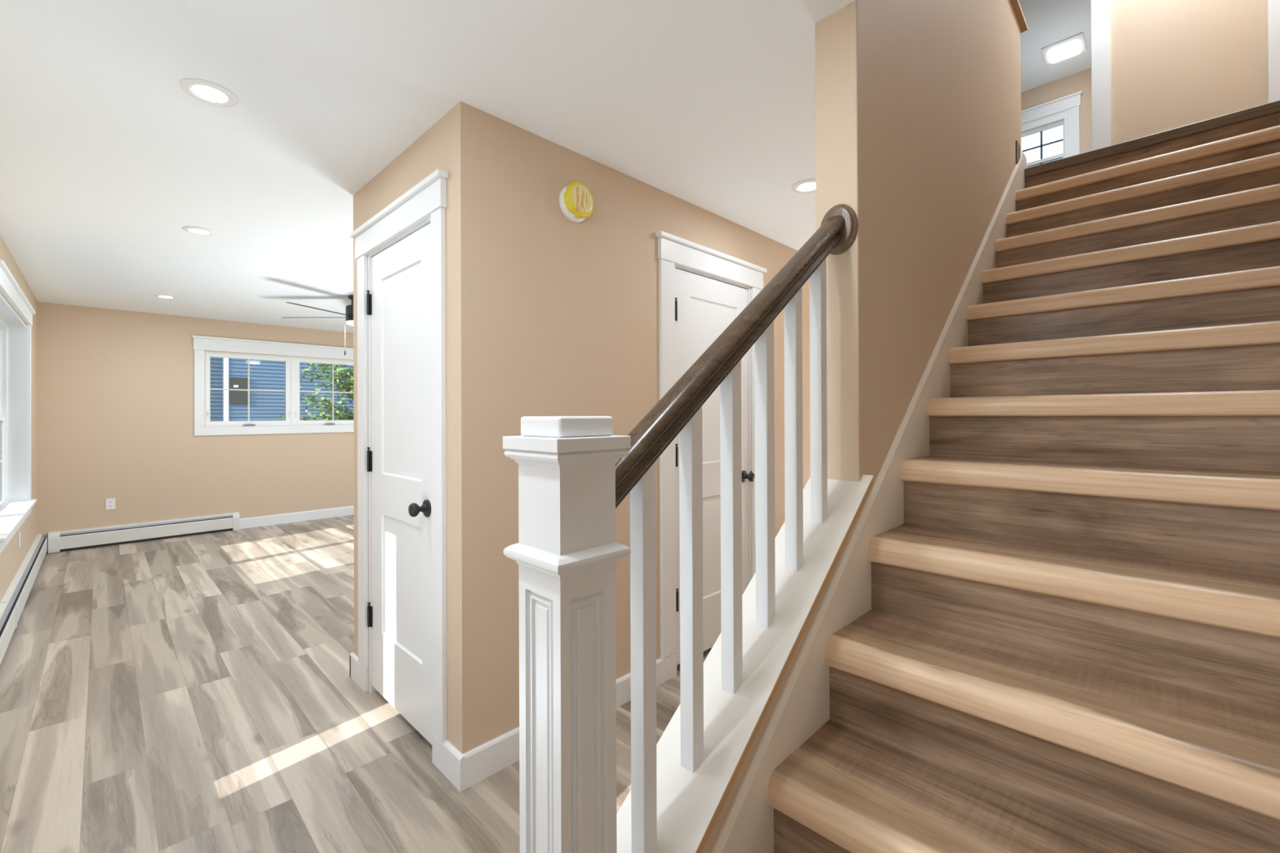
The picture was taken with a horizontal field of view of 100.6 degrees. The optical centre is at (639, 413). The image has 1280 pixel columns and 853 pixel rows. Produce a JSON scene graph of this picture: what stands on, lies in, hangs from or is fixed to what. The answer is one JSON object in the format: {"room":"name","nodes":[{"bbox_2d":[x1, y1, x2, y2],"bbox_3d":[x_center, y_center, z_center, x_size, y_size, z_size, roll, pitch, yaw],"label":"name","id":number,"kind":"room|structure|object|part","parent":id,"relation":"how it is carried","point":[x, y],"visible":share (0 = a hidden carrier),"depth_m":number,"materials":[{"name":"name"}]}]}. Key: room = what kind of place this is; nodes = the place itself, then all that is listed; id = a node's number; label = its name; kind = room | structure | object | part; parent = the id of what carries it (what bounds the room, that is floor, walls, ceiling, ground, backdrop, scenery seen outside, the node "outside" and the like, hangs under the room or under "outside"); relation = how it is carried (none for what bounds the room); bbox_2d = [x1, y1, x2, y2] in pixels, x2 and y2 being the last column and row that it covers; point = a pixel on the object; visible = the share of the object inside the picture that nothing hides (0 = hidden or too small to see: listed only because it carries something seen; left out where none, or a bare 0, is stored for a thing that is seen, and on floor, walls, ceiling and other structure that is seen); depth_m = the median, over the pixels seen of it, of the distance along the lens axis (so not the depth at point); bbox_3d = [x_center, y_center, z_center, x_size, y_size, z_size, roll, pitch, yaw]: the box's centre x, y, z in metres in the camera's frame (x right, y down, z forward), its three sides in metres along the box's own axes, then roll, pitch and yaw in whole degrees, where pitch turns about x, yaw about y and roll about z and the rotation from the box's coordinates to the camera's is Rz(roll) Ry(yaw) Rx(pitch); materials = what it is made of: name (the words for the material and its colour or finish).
{"room":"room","nodes":[
{"label":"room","id":0,"kind":"room"},
{"bbox_2d":[0,234,37,601],"bbox_3d":[-2.574,0.112,1.819,9.420,2.407,0.170,0,0,45],"label":"wall","id":1,"kind":"structure","parent":0,"point":[11,557],"depth_m":4.32,"materials":[{"name":"beige paint"}]},
{"bbox_2d":[0,259,36,553],"bbox_3d":[-4.392,-0.025,3.647,2.081,1.675,0.218,0,0,45],"label":"window","id":2,"kind":"structure","parent":1,"relation":"in","point":[16,504],"depth_m":4.26,"materials":[{"name":"white paint"}]},
{"bbox_3d":[-4.767,0.371,3.922,0.804,0.638,0.006,0,0,45],"label":"pane","id":3,"kind":"part","parent":2,"relation":"part of","materials":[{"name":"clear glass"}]},
{"bbox_3d":[-4.767,0.371,3.922,0.864,0.706,0.022,0,0,45],"label":"sash","id":4,"kind":"part","parent":2,"relation":"part of","materials":[{"name":"white plastic"}]},
{"bbox_3d":[-4.773,0.013,3.919,0.900,1.435,0.060,0,0,45],"label":"frame","id":5,"kind":"part","parent":2,"relation":"part of","materials":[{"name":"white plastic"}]},
{"bbox_3d":[-4.344,-0.786,3.701,2.049,0.104,0.024,0,0,45],"label":"head casing","id":6,"kind":"part","parent":2,"relation":"part of","materials":[{"name":"white paint"}]},
{"bbox_3d":[-5.030,-0.009,4.375,0.093,1.440,0.018,0,0,45],"label":"casing","id":7,"kind":"part","parent":2,"relation":"part of","materials":[{"name":"white paint"}]},
{"bbox_2d":[17,531,20,548],"bbox_3d":[-4.554,0.924,3.900,0.070,0.113,0.008,0,0,45],"label":"wall outlet","id":8,"kind":"object","parent":1,"relation":"attached to","point":[19,533],"visible":1,"depth_m":3.88,"materials":[{"name":"white plastic"}]},
{"bbox_2d":[0,533,47,664],"bbox_3d":[-4.053,1.228,3.446,4.672,0.196,0.066,0,0,45],"label":"baseboard heater","id":9,"kind":"object","parent":1,"relation":"attached to","point":[12,604],"visible":1,"depth_m":3.53,"materials":[{"name":"white metal"}]},
{"bbox_3d":[-3.823,1.216,3.218,0.050,0.174,0.064,0,0,45],"label":"splice plate","id":10,"kind":"part","parent":9,"relation":"part of","materials":[{"name":"white metal"}]},
{"bbox_3d":[-4.066,1.220,3.435,4.670,0.173,0.030,0,0,45],"label":"panel","id":11,"kind":"part","parent":9,"relation":"part of","materials":[{"name":"white metal"}]},
{"bbox_2d":[37,302,353,552],"bbox_3d":[-3.776,0.132,7.185,0.170,2.407,5.779,0,0,45],"label":"wall","id":12,"kind":"structure","parent":0,"point":[116,387],"depth_m":5.62,"materials":[{"name":"beige paint"}]},
{"bbox_2d":[105,497,115,510],"bbox_3d":[-5.394,0.920,5.412,0.008,0.113,0.070,0,0,45],"label":"wall outlet","id":13,"kind":"object","parent":12,"relation":"attached to","point":[109,503],"visible":1,"depth_m":5.41,"materials":[{"name":"white plastic"}]},
{"bbox_2d":[48,511,239,553],"bbox_3d":[-5.150,1.237,5.615,0.068,0.199,1.478,0,0,45],"label":"baseboard heater","id":14,"kind":"object","parent":12,"relation":"attached to","point":[89,538],"visible":1,"depth_m":5.53,"materials":[{"name":"white metal"}]},
{"bbox_3d":[-5.163,1.230,5.628,0.030,0.173,1.474,0,0,45],"label":"panel","id":15,"kind":"part","parent":14,"relation":"part of","materials":[{"name":"white metal"}]},
{"bbox_2d":[191,335,353,435],"bbox_3d":[-4.306,-0.312,6.573,0.140,1.108,1.910,0,0,45],"label":"window","id":16,"kind":"structure","parent":12,"relation":"in","point":[203,425],"depth_m":6.37,"materials":[{"name":"white paint"}]},
{"bbox_3d":[-4.902,-0.281,5.913,0.018,0.860,0.088,0,0,45],"label":"casing","id":17,"kind":"part","parent":16,"relation":"part of","materials":[{"name":"white paint"}]},
{"bbox_2d":[209,359,285,421],"bbox_3d":[-4.629,-0.280,6.292,0.012,0.730,0.727,0,0,45],"label":"grille","id":18,"kind":"object","parent":16,"relation":"attached to","point":[248,389],"depth_m":6.29,"materials":[{"name":"beige plastic"}]},
{"bbox_3d":[-4.621,-0.281,6.298,0.047,0.805,0.819,0,0,45],"label":"sash","id":19,"kind":"part","parent":16,"relation":"part of","materials":[{"name":"white plastic"}]},
{"bbox_3d":[-4.600,0.129,6.255,0.042,0.022,0.119,0,0,45],"label":"crank handle","id":20,"kind":"part","parent":16,"relation":"part of","materials":[{"name":"grey metal"}]},
{"bbox_3d":[-4.277,-0.777,6.545,0.024,0.130,1.882,0,0,45],"label":"head casing","id":21,"kind":"part","parent":16,"relation":"part of","materials":[{"name":"white paint"}]},
{"bbox_3d":[-4.276,0.195,6.544,0.018,0.094,1.866,0,0,45],"label":"casing","id":22,"kind":"part","parent":16,"relation":"part of","materials":[{"name":"white paint"}]},
{"bbox_3d":[-4.629,-0.280,6.292,0.006,0.730,0.727,0,0,45],"label":"pane","id":23,"kind":"part","parent":16,"relation":"part of","materials":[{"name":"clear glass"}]},
{"bbox_3d":[-4.027,-0.281,6.900,0.047,0.805,0.797,0,0,45],"label":"sash","id":24,"kind":"part","parent":16,"relation":"part of","materials":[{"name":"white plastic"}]},
{"bbox_2d":[299,364,353,420],"bbox_3d":[-4.022,-0.281,6.907,0.012,0.730,0.705,0,0,45],"label":"grille","id":25,"kind":"object","parent":16,"relation":"attached to","point":[332,392],"depth_m":6.92,"materials":[{"name":"beige plastic"}]},
{"bbox_2d":[240,506,354,528],"bbox_3d":[-3.214,1.277,7.613,0.016,0.116,4.082,0,0,45],"label":"baseboard","id":26,"kind":"structure","parent":12,"relation":"attached to","point":[255,522],"depth_m":6.55,"materials":[{"name":"white paint"}]},
{"bbox_2d":[0,515,711,852],"bbox_3d":[-0.539,1.373,3.871,9.420,0.120,5.949,0,0,45],"label":"floor","id":27,"kind":"structure","parent":0,"point":[197,693],"depth_m":2.27,"materials":[{"name":"wood"}]},
{"bbox_2d":[502,416,631,852],"bbox_3d":[-0.107,0.653,0.792,0.136,1.299,0.136,0,0,45],"label":"newel post","id":28,"kind":"object","parent":27,"relation":"on","point":[566,553],"visible":1,"depth_m":0.76,"materials":[{"name":"white paint"}]},
{"bbox_3d":[-0.109,0.210,0.793,0.135,0.034,0.135,0,0,45],"label":"neck moulding","id":29,"kind":"part","parent":28,"relation":"part of","materials":[{"name":"white paint"}]},
{"bbox_3d":[-0.109,0.043,0.794,0.136,0.019,0.136,0,0,45],"label":"cap plate","id":30,"kind":"part","parent":28,"relation":"part of","materials":[{"name":"white paint"}]},
{"bbox_3d":[-0.109,0.064,0.794,0.132,0.024,0.132,0,0,45],"label":"cap moulding","id":31,"kind":"part","parent":28,"relation":"part of","materials":[{"name":"white paint"}]},
{"bbox_2d":[615,204,857,508],"bbox_3d":[0.237,-0.199,1.141,0.107,0.745,0.878,0,0,45],"label":"handrail","id":32,"kind":"object","parent":28,"relation":"attached to","point":[837,230],"visible":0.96,"depth_m":1.05,"materials":[{"name":"brown wood"}]},
{"bbox_2d":[710,99,1279,852],"bbox_3d":[1.461,-0.105,1.573,1.028,2.808,3.444,0,0,45],"label":"staircase","id":33,"kind":"structure","parent":27,"relation":"on","point":[1047,620],"depth_m":1.25,"materials":[{"name":"brown wood"}]},
{"bbox_2d":[0,0,855,333],"bbox_3d":[-0.549,-1.124,3.879,9.420,0.060,5.949,0,0,45],"label":"ceiling","id":34,"kind":"structure","parent":0,"point":[105,159],"depth_m":1.96,"materials":[{"name":"paint"}]},
{"bbox_2d":[154,294,177,298],"bbox_3d":[-4.347,-1.072,4.870,0.157,0.006,0.157,0,0,45],"label":"recessed light","id":35,"kind":"object","parent":34,"relation":"in","point":[157,295],"visible":1,"depth_m":4.86,"materials":[{"name":"white plastic"}]},
{"bbox_2d":[182,226,216,235],"bbox_3d":[-2.616,-1.084,3.158,0.157,0.006,0.157,0,0,45],"label":"recessed light","id":36,"kind":"object","parent":34,"relation":"in","point":[196,230],"visible":1,"depth_m":3.15,"materials":[{"name":"white plastic"}]},
{"bbox_2d":[179,78,238,106],"bbox_3d":[-1.468,-1.092,1.813,0.157,0.006,0.157,0,0,45],"label":"recessed light","id":37,"kind":"object","parent":34,"relation":"in","point":[206,91],"visible":1,"depth_m":1.80,"materials":[{"name":"white plastic"}]},
{"bbox_2d":[285,294,353,355],"bbox_3d":[-2.575,-0.811,4.916,1.291,0.542,1.294,0,0,45],"label":"ceiling fan","id":38,"kind":"object","parent":34,"relation":"hanging from","point":[348,314],"visible":0.33,"depth_m":4.82,"materials":[{"name":"black metal"}]},
{"bbox_3d":[-2.730,-0.893,4.556,0.124,0.028,0.590,0,0,18],"label":"blade","id":39,"kind":"part","parent":38,"relation":"part of","materials":[{"name":"black metal"}]},
{"bbox_3d":[-2.722,-0.722,4.917,0.019,0.279,0.002,0,0,0],"label":"pull chain","id":40,"kind":"part","parent":38,"relation":"part of","materials":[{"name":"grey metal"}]},
{"bbox_2d":[791,178,815,193],"bbox_3d":[0.814,-1.099,2.572,0.157,0.006,0.157,0,0,45],"label":"recessed light","id":41,"kind":"object","parent":34,"relation":"in","point":[806,186],"visible":0.8,"depth_m":2.57,"materials":[{"name":"white plastic"}]},
{"bbox_2d":[353,101,810,754],"bbox_3d":[0.486,0.106,3.796,1.134,2.407,4.314,0,0,45],"label":"wall","id":42,"kind":"structure","parent":0,"point":[575,306],"depth_m":2.06,"materials":[{"name":"beige paint"}]},
{"bbox_2d":[350,168,448,744],"bbox_3d":[-1.013,0.217,2.280,0.956,2.188,0.180,0,0,45],"label":"door","id":43,"kind":"structure","parent":42,"relation":"in","point":[402,295],"depth_m":2.23,"materials":[{"name":"white paint"}]},
{"bbox_3d":[-1.325,0.224,2.541,0.094,1.946,0.018,0,0,45],"label":"casing","id":44,"kind":"part","parent":43,"relation":"part of","materials":[{"name":"white paint"}]},
{"bbox_3d":[-1.043,-0.803,2.257,0.924,0.104,0.024,0,0,45],"label":"head casing","id":45,"kind":"part","parent":43,"relation":"part of","materials":[{"name":"white paint"}]},
{"bbox_3d":[-0.851,0.367,2.042,0.069,0.069,0.069,0,0,45],"label":"knob","id":46,"kind":"part","parent":43,"relation":"part of","materials":[{"name":"black metal"}]},
{"bbox_3d":[-0.747,0.220,1.970,0.088,1.946,0.018,0,0,45],"label":"casing","id":47,"kind":"part","parent":43,"relation":"part of","materials":[{"name":"white paint"}]},
{"bbox_2d":[349,652,464,791],"bbox_3d":[-1.031,1.253,2.252,1.166,0.116,0.016,0,0,45],"label":"baseboard","id":48,"kind":"structure","parent":42,"relation":"attached to","point":[446,757],"depth_m":1.93,"materials":[{"name":"white paint"}]},
{"bbox_2d":[462,653,676,789],"bbox_3d":[0.899,1.248,3.389,0.016,0.116,4.314,0,0,45],"label":"baseboard","id":49,"kind":"structure","parent":42,"relation":"attached to","point":[481,762],"depth_m":1.96,"materials":[{"name":"white paint"}]},
{"bbox_2d":[559,181,593,222],"bbox_3d":[-0.257,-0.880,2.205,0.055,0.158,0.155,0,0,45],"label":"smoke detector","id":50,"kind":"object","parent":42,"relation":"attached to","point":[575,199],"visible":1,"depth_m":2.18,"materials":[{"name":"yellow plastic"}]},
{"bbox_2d":[655,231,766,665],"bbox_3d":[0.396,0.213,2.933,0.180,2.188,0.954,0,0,45],"label":"door","id":51,"kind":"structure","parent":42,"relation":"in","point":[703,290],"depth_m":2.86,"materials":[{"name":"white paint"}]},
{"bbox_3d":[0.137,0.218,2.622,0.018,1.946,0.100,0,0,45],"label":"casing","id":52,"kind":"part","parent":51,"relation":"part of","materials":[{"name":"white paint"}]},
{"bbox_3d":[0.418,-0.807,2.910,0.024,0.104,0.922,0,0,45],"label":"head casing","id":53,"kind":"part","parent":51,"relation":"part of","materials":[{"name":"white paint"}]},
{"bbox_3d":[0.632,0.365,3.092,0.069,0.072,0.069,0,0,45],"label":"knob","id":54,"kind":"part","parent":51,"relation":"part of","materials":[{"name":"black metal"}]},
{"bbox_3d":[0.704,0.217,3.197,0.018,1.946,0.096,0,0,45],"label":"casing","id":55,"kind":"part","parent":51,"relation":"part of","materials":[{"name":"white paint"}]},
{"bbox_2d":[702,0,1021,852],"bbox_3d":[1.552,-0.464,2.486,0.120,3.530,4.680,0,0,45],"label":"wall","id":56,"kind":"structure","parent":0,"point":[918,102],"depth_m":1.63,"materials":[{"name":"beige paint"}]},
{"bbox_2d":[616,474,873,852],"bbox_3d":[0.246,0.505,1.150,0.170,0.682,0.900,0,0,45],"label":"wall cap","id":57,"kind":"object","parent":56,"relation":"on","point":[690,805],"visible":0.74,"depth_m":1.07,"materials":[{"name":"white paint"}]},
{"bbox_2d":[630,462,657,852],"bbox_3d":[0.006,0.419,0.908,0.032,0.676,0.032,0,0,45],"label":"baluster","id":58,"kind":"object","parent":57,"relation":"on","point":[642,495],"visible":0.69,"depth_m":0.90,"materials":[{"name":"white paint"}]},
{"bbox_2d":[679,406,703,773],"bbox_3d":[0.097,0.323,1.000,0.032,0.678,0.032,0,0,45],"label":"baluster","id":59,"kind":"object","parent":57,"relation":"on","point":[691,456],"visible":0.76,"depth_m":0.99,"materials":[{"name":"white paint"}]},
{"bbox_2d":[720,359,742,694],"bbox_3d":[0.188,0.227,1.093,0.032,0.679,0.032,0,0,45],"label":"baluster","id":60,"kind":"object","parent":57,"relation":"on","point":[731,386],"visible":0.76,"depth_m":1.08,"materials":[{"name":"white paint"}]},
{"bbox_2d":[754,320,775,628],"bbox_3d":[0.279,0.130,1.186,0.032,0.680,0.032,0,0,45],"label":"baluster","id":61,"kind":"object","parent":57,"relation":"on","point":[764,345],"visible":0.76,"depth_m":1.18,"materials":[{"name":"white paint"}]},
{"bbox_2d":[783,287,803,572],"bbox_3d":[0.370,0.034,1.279,0.032,0.681,0.032,0,0,45],"label":"baluster","id":62,"kind":"object","parent":57,"relation":"on","point":[793,311],"visible":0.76,"depth_m":1.27,"materials":[{"name":"white paint"}]},
{"bbox_2d":[809,257,827,523],"bbox_3d":[0.461,-0.062,1.372,0.032,0.683,0.032,0,0,45],"label":"baluster","id":63,"kind":"object","parent":57,"relation":"on","point":[818,322],"visible":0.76,"depth_m":1.36,"materials":[{"name":"white paint"}]},
{"bbox_2d":[1015,140,1020,163],"bbox_3d":[2.119,-1.452,2.976,0.006,0.125,0.095,0,0,45],"label":"switch plate","id":64,"kind":"object","parent":56,"relation":"attached to","point":[1017,145],"visible":0.8,"depth_m":2.95,"materials":[{"name":"plastic"}]},
{"bbox_2d":[1010,0,1027,32],"bbox_3d":[1.407,-2.240,2.347,0.166,0.022,2.245,0,0,45],"label":"half wall cap","id":65,"kind":"object","parent":56,"relation":"on","point":[1015,3],"visible":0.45,"depth_m":2.98,"materials":[{"name":"brown wood"}]},
{"bbox_2d":[1018,0,1091,92],"bbox_3d":[2.451,-3.869,3.933,5.500,0.100,6.712,0,0,45],"label":"ceiling","id":66,"kind":"structure","parent":0,"point":[1049,22],"depth_m":5.36,"materials":[{"name":"paint"}]},
{"bbox_2d":[1040,31,1086,64],"bbox_3d":[4.436,-3.807,5.559,0.340,0.030,0.350,0,0,45],"label":"recessed light","id":67,"kind":"object","parent":66,"relation":"in","point":[1070,46],"visible":1,"depth_m":5.54,"materials":[{"name":"white plastic"}]},
{"bbox_2d":[1021,67,1092,153],"bbox_3d":[4.726,-2.616,6.229,5.200,2.410,0.150,0,0,45],"label":"wall","id":68,"kind":"structure","parent":0,"point":[1080,81],"depth_m":5.96,"materials":[{"name":"beige paint"}]},
{"bbox_2d":[1021,90,1082,168],"bbox_3d":[4.683,-2.931,6.201,0.780,1.311,0.150,0,0,45],"label":"window","id":69,"kind":"structure","parent":68,"relation":"in","point":[1033,116],"depth_m":6.08,"materials":[{"name":"white paint"}]},
{"bbox_2d":[1022,131,1062,159],"bbox_3d":[4.709,-3.144,6.233,0.400,0.337,0.006,0,0,45],"label":"grille","id":70,"kind":"object","parent":69,"relation":"attached to","point":[1026,134],"depth_m":6.24,"materials":[{"name":"black metal"}]},
{"bbox_3d":[4.706,-3.139,6.228,0.434,0.427,0.020,0,0,45],"label":"sash","id":71,"kind":"part","parent":69,"relation":"part of","materials":[{"name":"white plastic"}]},
{"bbox_3d":[4.700,-2.869,6.219,0.504,1.138,0.100,0,0,45],"label":"frame","id":72,"kind":"part","parent":69,"relation":"part of","materials":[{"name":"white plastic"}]},
{"bbox_3d":[4.694,-2.638,6.212,0.434,0.675,0.020,0,0,45],"label":"sash","id":73,"kind":"part","parent":69,"relation":"part of","materials":[{"name":"white plastic"}]},
{"bbox_3d":[4.654,-3.501,6.177,0.724,0.124,0.024,0,0,45],"label":"head casing","id":74,"kind":"part","parent":69,"relation":"part of","materials":[{"name":"white paint"}]},
{"bbox_3d":[4.873,-2.871,5.966,0.098,1.138,0.018,0,0,45],"label":"casing","id":75,"kind":"part","parent":69,"relation":"part of","materials":[{"name":"white paint"}]},
{"bbox_2d":[1110,0,1268,145],"bbox_3d":[2.657,-2.614,4.133,5.200,2.410,0.120,0,0,45],"label":"wall","id":76,"kind":"structure","parent":0,"point":[1175,64],"depth_m":3.32,"materials":[{"name":"beige paint"}]},
{"bbox_2d":[1090,0,1111,150],"bbox_3d":[2.850,-2.495,3.926,0.985,2.170,0.144,0,0,45],"label":"door frame","id":77,"kind":"structure","parent":76,"relation":"in","point":[1100,9],"depth_m":3.58,"materials":[{"name":"white paint"}]},
{"bbox_2d":[1267,0,1279,102],"bbox_3d":[3.984,-2.503,2.772,0.960,2.170,0.094,0,0,45],"label":"door","id":78,"kind":"structure","parent":76,"relation":"in","point":[1273,6],"depth_m":3.05,"materials":[{"name":"white paint"}]},
{"label":"outside","id":79,"kind":"structure","parent":0,"visible":0},
{"bbox_3d":[0.008,1.910,-0.006,120.000,0.020,120.000,0,0,45],"label":"ground","id":80,"kind":"structure","parent":79,"visible":0},
{"bbox_2d":[209,357,353,421],"bbox_3d":[-9.346,-1.228,12.035,6.000,6.400,14.800,0,0,45],"label":"house","id":81,"kind":"structure","parent":80,"relation":"on","point":[224,373],"depth_m":10.30,"materials":[{"name":"blue"}]},
{"bbox_3d":[-7.598,-0.436,10.078,0.030,0.500,0.300,0,0,45],"label":"window panel","id":82,"kind":"part","parent":81,"relation":"part of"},
{"bbox_2d":[280,362,353,420],"bbox_3d":[-5.182,-0.053,9.231,0.931,4.003,1.884,0,0,45],"label":"young tree","id":83,"kind":"object","parent":80,"relation":"on","point":[340,385],"visible":0.32,"depth_m":9.07,"materials":[{"name":"green plant"}]}
]}

